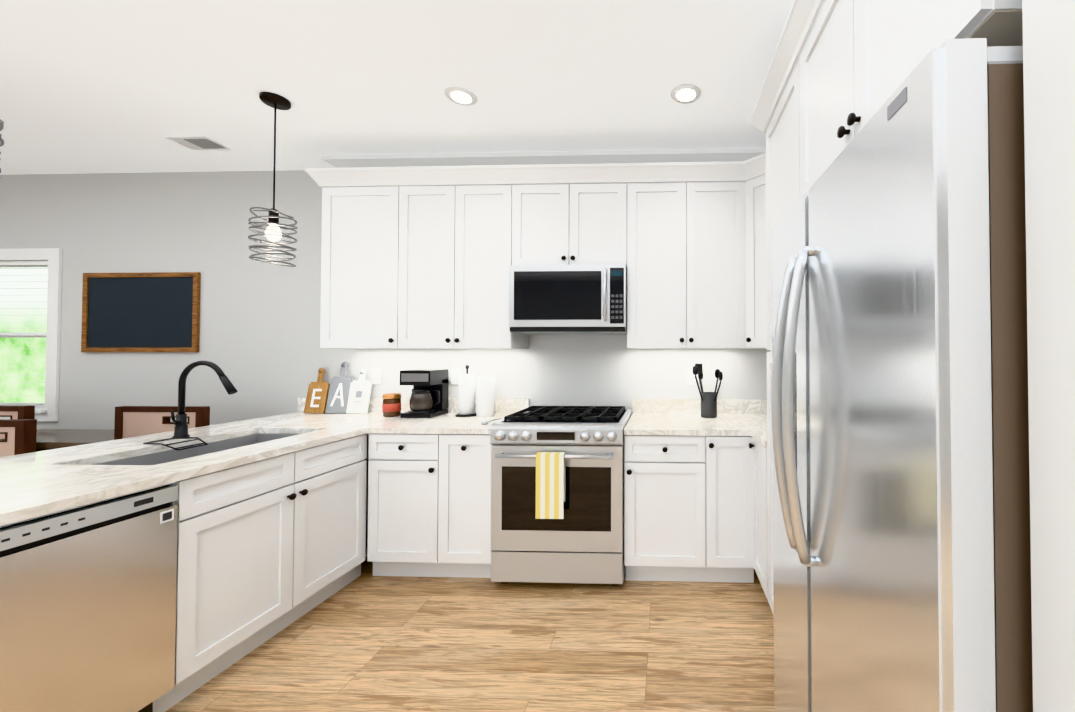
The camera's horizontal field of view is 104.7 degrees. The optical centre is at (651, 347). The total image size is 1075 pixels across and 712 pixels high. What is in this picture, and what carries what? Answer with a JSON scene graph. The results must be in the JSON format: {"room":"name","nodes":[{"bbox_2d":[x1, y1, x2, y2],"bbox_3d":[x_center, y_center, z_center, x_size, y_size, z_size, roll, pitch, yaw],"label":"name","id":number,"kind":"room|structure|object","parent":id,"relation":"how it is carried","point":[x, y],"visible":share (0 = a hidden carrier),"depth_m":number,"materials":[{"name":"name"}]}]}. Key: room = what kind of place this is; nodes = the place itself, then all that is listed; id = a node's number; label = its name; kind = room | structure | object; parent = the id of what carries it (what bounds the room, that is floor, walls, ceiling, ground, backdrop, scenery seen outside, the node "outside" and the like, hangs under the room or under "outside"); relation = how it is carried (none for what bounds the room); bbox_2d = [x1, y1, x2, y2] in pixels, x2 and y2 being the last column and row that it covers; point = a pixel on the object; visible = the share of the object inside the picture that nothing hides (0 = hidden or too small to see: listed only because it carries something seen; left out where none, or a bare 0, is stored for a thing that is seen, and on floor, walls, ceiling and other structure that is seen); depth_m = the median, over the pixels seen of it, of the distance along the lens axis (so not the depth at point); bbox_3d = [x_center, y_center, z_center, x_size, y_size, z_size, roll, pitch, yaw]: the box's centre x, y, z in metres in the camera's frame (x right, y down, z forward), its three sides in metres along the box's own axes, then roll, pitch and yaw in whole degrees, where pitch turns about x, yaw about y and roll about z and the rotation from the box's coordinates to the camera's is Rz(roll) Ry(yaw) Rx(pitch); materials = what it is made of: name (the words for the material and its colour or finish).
{"room":"kitchen","nodes":[
{"label":"kitchen","id":0,"kind":"room"},
{"bbox_2d":[0,170,769,515],"bbox_3d":[-2.334,0.026,3.084,8.130,2.740,0.120,0,-1,2],"label":"wall","id":1,"kind":"structure","parent":0,"point":[260,338],"depth_m":3.06,"materials":[{"name":"grey paint"}]},
{"bbox_2d":[0,248,61,421],"bbox_3d":[-5.181,-0.098,3.130,1.272,1.326,0.115,0,-1,2],"label":"window","id":2,"kind":"structure","parent":1,"relation":"in","point":[47,343],"depth_m":3.15,"materials":[{"name":"white"}]},
{"bbox_2d":[0,261,47,402],"bbox_3d":[-5.181,-0.122,3.133,1.080,1.098,0.026,0,-1,2],"label":"window blind","id":3,"kind":"object","parent":2,"relation":"attached to","point":[23,263],"depth_m":3.12,"materials":[{"name":"white plastic"}]},
{"bbox_2d":[81,272,200,351],"bbox_3d":[-3.891,-0.267,3.067,0.910,0.605,0.020,0,-1,2],"label":"chalkboard","id":4,"kind":"object","parent":1,"relation":"attached to","point":[143,312],"visible":0.98,"depth_m":3.06,"materials":[{"name":"grey stone"}]},
{"bbox_2d":[317,168,408,348],"bbox_3d":[-1.905,-0.580,2.843,0.585,1.175,0.346,0,-1,2],"label":"upper cabinet","id":5,"kind":"object","parent":1,"relation":"attached to","point":[365,243],"depth_m":2.68,"materials":[{"name":"white wood"}]},
{"bbox_2d":[371,368,380,383],"bbox_3d":[-2.057,0.215,3.005,0.072,0.116,0.009,0,-1,2],"label":"electrical outlet","id":6,"kind":"object","parent":1,"relation":"attached to","point":[375,375],"visible":0.98,"depth_m":3.00,"materials":[{"name":"white plastic"}]},
{"bbox_2d":[451,369,460,383],"bbox_3d":[-1.452,0.214,2.986,0.072,0.116,0.009,0,-1,2],"label":"electrical outlet","id":7,"kind":"object","parent":1,"relation":"attached to","point":[455,373],"visible":0.96,"depth_m":2.98,"materials":[{"name":"white plastic"}]},
{"bbox_2d":[405,168,528,348],"bbox_3d":[-1.324,-0.580,2.824,0.817,1.175,0.346,0,-1,2],"label":"upper cabinet","id":8,"kind":"object","parent":1,"relation":"attached to","point":[414,257],"depth_m":2.66,"materials":[{"name":"white wood"}]},
{"bbox_2d":[513,164,624,264],"bbox_3d":[-0.537,-0.847,2.803,0.758,0.642,0.346,0,-1,2],"label":"upper cabinet","id":9,"kind":"object","parent":1,"relation":"attached to","point":[556,222],"depth_m":2.63,"materials":[{"name":"white wood"}]},
{"bbox_2d":[509,265,626,334],"bbox_3d":[-0.537,-0.312,2.750,0.752,0.425,0.435,0,-1,2],"label":"microwave","id":10,"kind":"object","parent":9,"relation":"attached to","point":[564,299],"visible":1,"depth_m":2.57,"materials":[{"name":"silver metal"}]},
{"bbox_2d":[625,161,736,348],"bbox_3d":[0.251,-0.582,2.751,0.820,1.175,0.391,0,-1,2],"label":"upper cabinet","id":11,"kind":"object","parent":1,"relation":"attached to","point":[681,238],"depth_m":2.61,"materials":[{"name":"white wood"}]},
{"bbox_2d":[686,369,695,384],"bbox_3d":[0.283,0.213,2.930,0.072,0.116,0.009,0,-1,2],"label":"electrical outlet","id":12,"kind":"object","parent":1,"relation":"attached to","point":[690,378],"visible":0.92,"depth_m":2.93,"materials":[{"name":"white plastic"}]},
{"bbox_2d":[737,152,766,348],"bbox_3d":[0.881,-0.584,2.621,0.667,1.175,0.610,0,-1,2],"label":"upper cabinet","id":13,"kind":"object","parent":1,"relation":"attached to","point":[751,194],"depth_m":2.55,"materials":[{"name":"white wood"}]},
{"bbox_2d":[0,0,824,174],"bbox_3d":[-2.363,-1.418,0.376,8.010,0.060,5.580,0,-1,2],"label":"ceiling","id":14,"kind":"structure","parent":0,"point":[106,86],"depth_m":2.03,"materials":[{"name":"white paint"}]},
{"bbox_2d":[0,119,3,177],"bbox_3d":[-2.111,-0.921,1.201,0.198,0.907,0.198,0,-1,2],"label":"pendant light","id":15,"kind":"object","parent":14,"relation":"hanging from","point":[1,128],"visible":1,"depth_m":1.27,"materials":[{"name":"brown metal"}]},
{"bbox_2d":[165,136,230,149],"bbox_3d":[-2.989,-1.346,2.659,0.270,0.009,0.155,0,-1,2],"label":"ceiling vent","id":16,"kind":"object","parent":14,"relation":"in","point":[198,142],"visible":0.98,"depth_m":2.65,"materials":[{"name":"white metal"}]},
{"bbox_2d":[248,92,297,266],"bbox_3d":[-2.058,-0.904,2.195,0.196,0.908,0.196,0,-1,2],"label":"pendant light","id":17,"kind":"object","parent":14,"relation":"hanging from","point":[272,232],"visible":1,"depth_m":2.18,"materials":[{"name":"brown metal"}]},
{"bbox_2d":[444,86,477,105],"bbox_3d":[-1.032,-1.355,2.179,0.164,0.008,0.164,0,-1,2],"label":"recessed light","id":18,"kind":"object","parent":14,"relation":"in","point":[460,96],"visible":1,"depth_m":2.17,"materials":[{"name":"white"}]},
{"bbox_2d":[321,148,765,167],"bbox_3d":[-0.547,-1.332,2.877,3.538,0.030,0.218,0,-1,2],"label":"crown molding","id":19,"kind":"structure","parent":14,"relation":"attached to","point":[565,157],"depth_m":2.81,"materials":[{"name":"grey wood"}]},
{"bbox_2d":[671,84,700,103],"bbox_3d":[0.181,-1.355,2.159,0.164,0.008,0.164,0,-1,2],"label":"recessed light","id":20,"kind":"object","parent":14,"relation":"in","point":[685,93],"visible":1,"depth_m":2.15,"materials":[{"name":"white"}]},
{"bbox_2d":[165,556,774,711],"bbox_3d":[-2.363,1.381,0.331,8.010,0.060,5.580,0,-1,2],"label":"floor","id":21,"kind":"structure","parent":0,"point":[366,641],"depth_m":1.82,"materials":[{"name":"brown wood"}]},
{"bbox_2d":[0,405,34,438],"bbox_3d":[-4.181,0.880,2.734,0.560,1.020,0.450,0,-1,2],"label":"chair","id":22,"kind":"object","parent":21,"relation":"on","point":[19,412],"visible":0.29,"depth_m":2.52,"materials":[{"name":"brown wood"}]},
{"bbox_2d":[0,419,36,456],"bbox_3d":[-3.357,0.872,2.187,0.578,1.020,0.472,0,-1,2],"label":"chair","id":23,"kind":"object","parent":21,"relation":"on","point":[20,436],"visible":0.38,"depth_m":1.98,"materials":[{"name":"brown wood"}]},
{"bbox_2d":[36,429,113,451],"bbox_3d":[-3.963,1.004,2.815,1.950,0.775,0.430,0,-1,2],"label":"dining table","id":24,"kind":"object","parent":21,"relation":"on","point":[48,439],"visible":0.1,"depth_m":2.76,"materials":[{"name":"brown"}]},
{"bbox_2d":[0,485,177,711],"bbox_3d":[-2.069,0.932,1.182,0.648,0.866,0.596,0,-1,2],"label":"dishwasher","id":25,"kind":"object","parent":21,"relation":"on","point":[88,608],"visible":1,"depth_m":1.26,"materials":[{"name":"grey metal"}]},
{"bbox_2d":[0,473,211,711],"bbox_3d":[-2.107,0.920,0.909,0.753,0.880,1.278,0,-1,2],"label":"base cabinet","id":26,"kind":"object","parent":21,"relation":"on","point":[193,633],"depth_m":1.53,"materials":[{"name":"white"}]},
{"bbox_2d":[114,406,209,439],"bbox_3d":[-3.032,0.880,2.697,0.560,1.020,0.450,0,-1,2],"label":"chair","id":27,"kind":"object","parent":21,"relation":"on","point":[132,421],"visible":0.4,"depth_m":2.49,"materials":[{"name":"brown wood"}]},
{"bbox_2d":[208,434,367,680],"bbox_3d":[-2.074,0.937,1.937,0.753,0.880,0.902,0,-1,2],"label":"base cabinet","id":28,"kind":"object","parent":21,"relation":"on","point":[268,548],"depth_m":1.88,"materials":[{"name":"white wood"}]},
{"bbox_2d":[0,398,410,525],"bbox_3d":[-2.216,0.529,1.629,1.129,0.352,2.757,0,-1,2],"label":"countertop","id":29,"kind":"structure","parent":28,"relation":"on","point":[38,484],"depth_m":1.73,"materials":[{"name":"stone"}]},
{"bbox_2d":[143,437,207,450],"bbox_3d":[-2.344,0.475,1.986,0.180,0.037,0.146,0,-1,2],"label":"sink caddy","id":30,"kind":"object","parent":29,"relation":"in","point":[177,448],"visible":1,"depth_m":1.98,"materials":[{"name":"black metal"}]},
{"bbox_2d":[170,361,237,437],"bbox_3d":[-2.313,0.266,2.066,0.320,0.398,0.106,0,-1,2],"label":"faucet","id":31,"kind":"object","parent":29,"relation":"on","point":[181,426],"visible":0.98,"depth_m":2.08,"materials":[{"name":"black metal"}]},
{"bbox_2d":[304,368,329,412],"bbox_3d":[-2.450,0.315,2.957,0.145,0.327,0.078,0,-1,2],"label":"board","id":32,"kind":"object","parent":29,"relation":"on","point":[317,396],"visible":1,"depth_m":2.94,"materials":[{"name":"brown wood"}]},
{"bbox_2d":[325,362,352,412],"bbox_3d":[-2.283,0.293,2.956,0.155,0.371,0.087,0,-1,2],"label":"board","id":33,"kind":"object","parent":29,"relation":"on","point":[338,396],"visible":0.98,"depth_m":2.94,"materials":[{"name":"grey wood"}]},
{"bbox_2d":[346,369,371,413],"bbox_3d":[-2.134,0.320,2.946,0.150,0.317,0.077,0,-1,2],"label":"board","id":34,"kind":"object","parent":29,"relation":"on","point":[359,395],"visible":0.98,"depth_m":2.93,"materials":[{"name":"white wood"}]},
{"bbox_2d":[382,393,400,416],"bbox_3d":[-1.808,0.399,2.801,0.112,0.155,0.112,0,-1,2],"label":"jar","id":35,"kind":"object","parent":29,"relation":"on","point":[391,405],"visible":0.98,"depth_m":2.76,"materials":[{"name":"brown glass"}]},
{"bbox_2d":[367,433,450,576],"bbox_3d":[-1.419,0.949,2.663,0.485,0.880,0.626,0,-1,2],"label":"base cabinet","id":36,"kind":"object","parent":21,"relation":"on","point":[409,475],"depth_m":2.36,"materials":[{"name":"white wood"}]},
{"bbox_2d":[370,398,528,433],"bbox_3d":[-1.276,0.439,2.662,0.725,0.137,0.637,0,-1,2],"label":"countertop","id":37,"kind":"structure","parent":36,"relation":"on","point":[448,423],"depth_m":2.54,"materials":[{"name":"stone"}]},
{"bbox_2d":[400,369,448,417],"bbox_3d":[-1.581,0.317,2.822,0.233,0.320,0.235,0,-1,2],"label":"coffee maker","id":38,"kind":"object","parent":37,"relation":"on","point":[429,397],"visible":1,"depth_m":2.74,"materials":[{"name":"black plastic"}]},
{"bbox_2d":[455,365,475,416],"bbox_3d":[-1.297,0.299,2.826,0.144,0.356,0.144,0,-1,2],"label":"paper towel holder","id":39,"kind":"object","parent":37,"relation":"on","point":[466,394],"visible":0.94,"depth_m":2.78,"materials":[{"name":"white paper"}]},
{"bbox_2d":[476,375,494,416],"bbox_3d":[-1.162,0.338,2.821,0.122,0.278,0.122,0,-1,2],"label":"paper towel roll","id":40,"kind":"object","parent":37,"relation":"on","point":[485,404],"visible":1,"depth_m":2.77,"materials":[{"name":"white paper"}]},
{"bbox_2d":[481,418,500,424],"bbox_3d":[-1.015,0.461,2.535,0.070,0.022,0.161,0,-1,2],"label":"scoop","id":41,"kind":"object","parent":37,"relation":"on","point":[484,422],"visible":1,"depth_m":2.48,"materials":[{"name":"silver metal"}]},
{"bbox_2d":[447,434,493,577],"bbox_3d":[-1.105,0.949,2.653,0.381,0.880,0.626,0,-1,2],"label":"base cabinet","id":42,"kind":"object","parent":21,"relation":"on","point":[469,550],"depth_m":2.35,"materials":[{"name":"white wood"}]},
{"bbox_2d":[490,406,631,585],"bbox_3d":[-0.535,0.900,2.573,0.755,0.975,0.717,0,-1,2],"label":"range","id":43,"kind":"object","parent":21,"relation":"on","point":[557,494],"visible":1,"depth_m":2.28,"materials":[{"name":"silver metal"}]},
{"bbox_2d":[535,452,565,518],"bbox_3d":[-0.563,0.765,2.239,0.155,0.355,0.044,0,-1,2],"label":"towel","id":44,"kind":"object","parent":43,"relation":"hanging from","point":[550,466],"depth_m":2.22,"materials":[{"name":"yellow fabric"}]},
{"bbox_2d":[624,435,694,581],"bbox_3d":[0.113,0.948,2.614,0.528,0.880,0.626,0,-1,2],"label":"base cabinet","id":45,"kind":"object","parent":21,"relation":"on","point":[657,468],"depth_m":2.31,"materials":[{"name":"white wood"}]},
{"bbox_2d":[624,399,766,435],"bbox_3d":[0.530,0.438,2.595,1.365,0.137,0.652,0,-1,2],"label":"countertop","id":46,"kind":"structure","parent":45,"relation":"on","point":[734,417],"depth_m":2.70,"materials":[{"name":"stone"}]},
{"bbox_2d":[692,363,722,417],"bbox_3d":[0.377,0.293,2.755,0.207,0.366,0.145,0,-1,2],"label":"utensil crock","id":47,"kind":"object","parent":46,"relation":"on","point":[708,404],"visible":1,"depth_m":2.73,"materials":[{"name":"grey metal"}]},
{"bbox_2d":[691,436,752,582],"bbox_3d":[0.431,0.947,2.580,0.349,0.880,0.672,0,-1,2],"label":"base cabinet","id":48,"kind":"object","parent":21,"relation":"on","point":[695,508],"depth_m":2.30,"materials":[{"name":"white wood"}]},
{"bbox_2d":[746,410,766,447],"bbox_3d":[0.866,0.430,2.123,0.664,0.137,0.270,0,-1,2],"label":"countertop","id":49,"kind":"structure","parent":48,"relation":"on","point":[756,420],"depth_m":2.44,"materials":[{"name":"stone"}]},
{"bbox_2d":[743,437,767,598],"bbox_3d":[0.860,0.940,2.138,0.680,0.880,0.315,0,-1,2],"label":"base cabinet","id":50,"kind":"object","parent":21,"relation":"on","point":[754,454],"depth_m":2.27,"materials":[{"name":"white wood"}]},
{"bbox_2d":[766,0,1022,614],"bbox_3d":[0.844,0.137,1.304,0.655,2.460,1.371,0,-1,2],"label":"cabinet","id":51,"kind":"object","parent":21,"relation":"on","point":[859,61],"visible":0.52,"depth_m":1.17,"materials":[{"name":"white wood"}]},
{"bbox_2d":[771,38,1032,711],"bbox_3d":[0.745,0.462,1.014,0.811,1.800,0.915,0,-1,2],"label":"fridge","id":52,"kind":"object","parent":21,"relation":"on","point":[901,503],"visible":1,"depth_m":0.64,"materials":[{"name":"silver metal"}]},
{"bbox_2d":[1022,0,1074,711],"bbox_3d":[1.032,-0.040,-1.006,1.137,2.740,3.080,0,-1,2],"label":"wall","id":53,"kind":"structure","parent":0,"point":[1049,76],"depth_m":0.52,"materials":[{"name":"white paint"}]}
]}

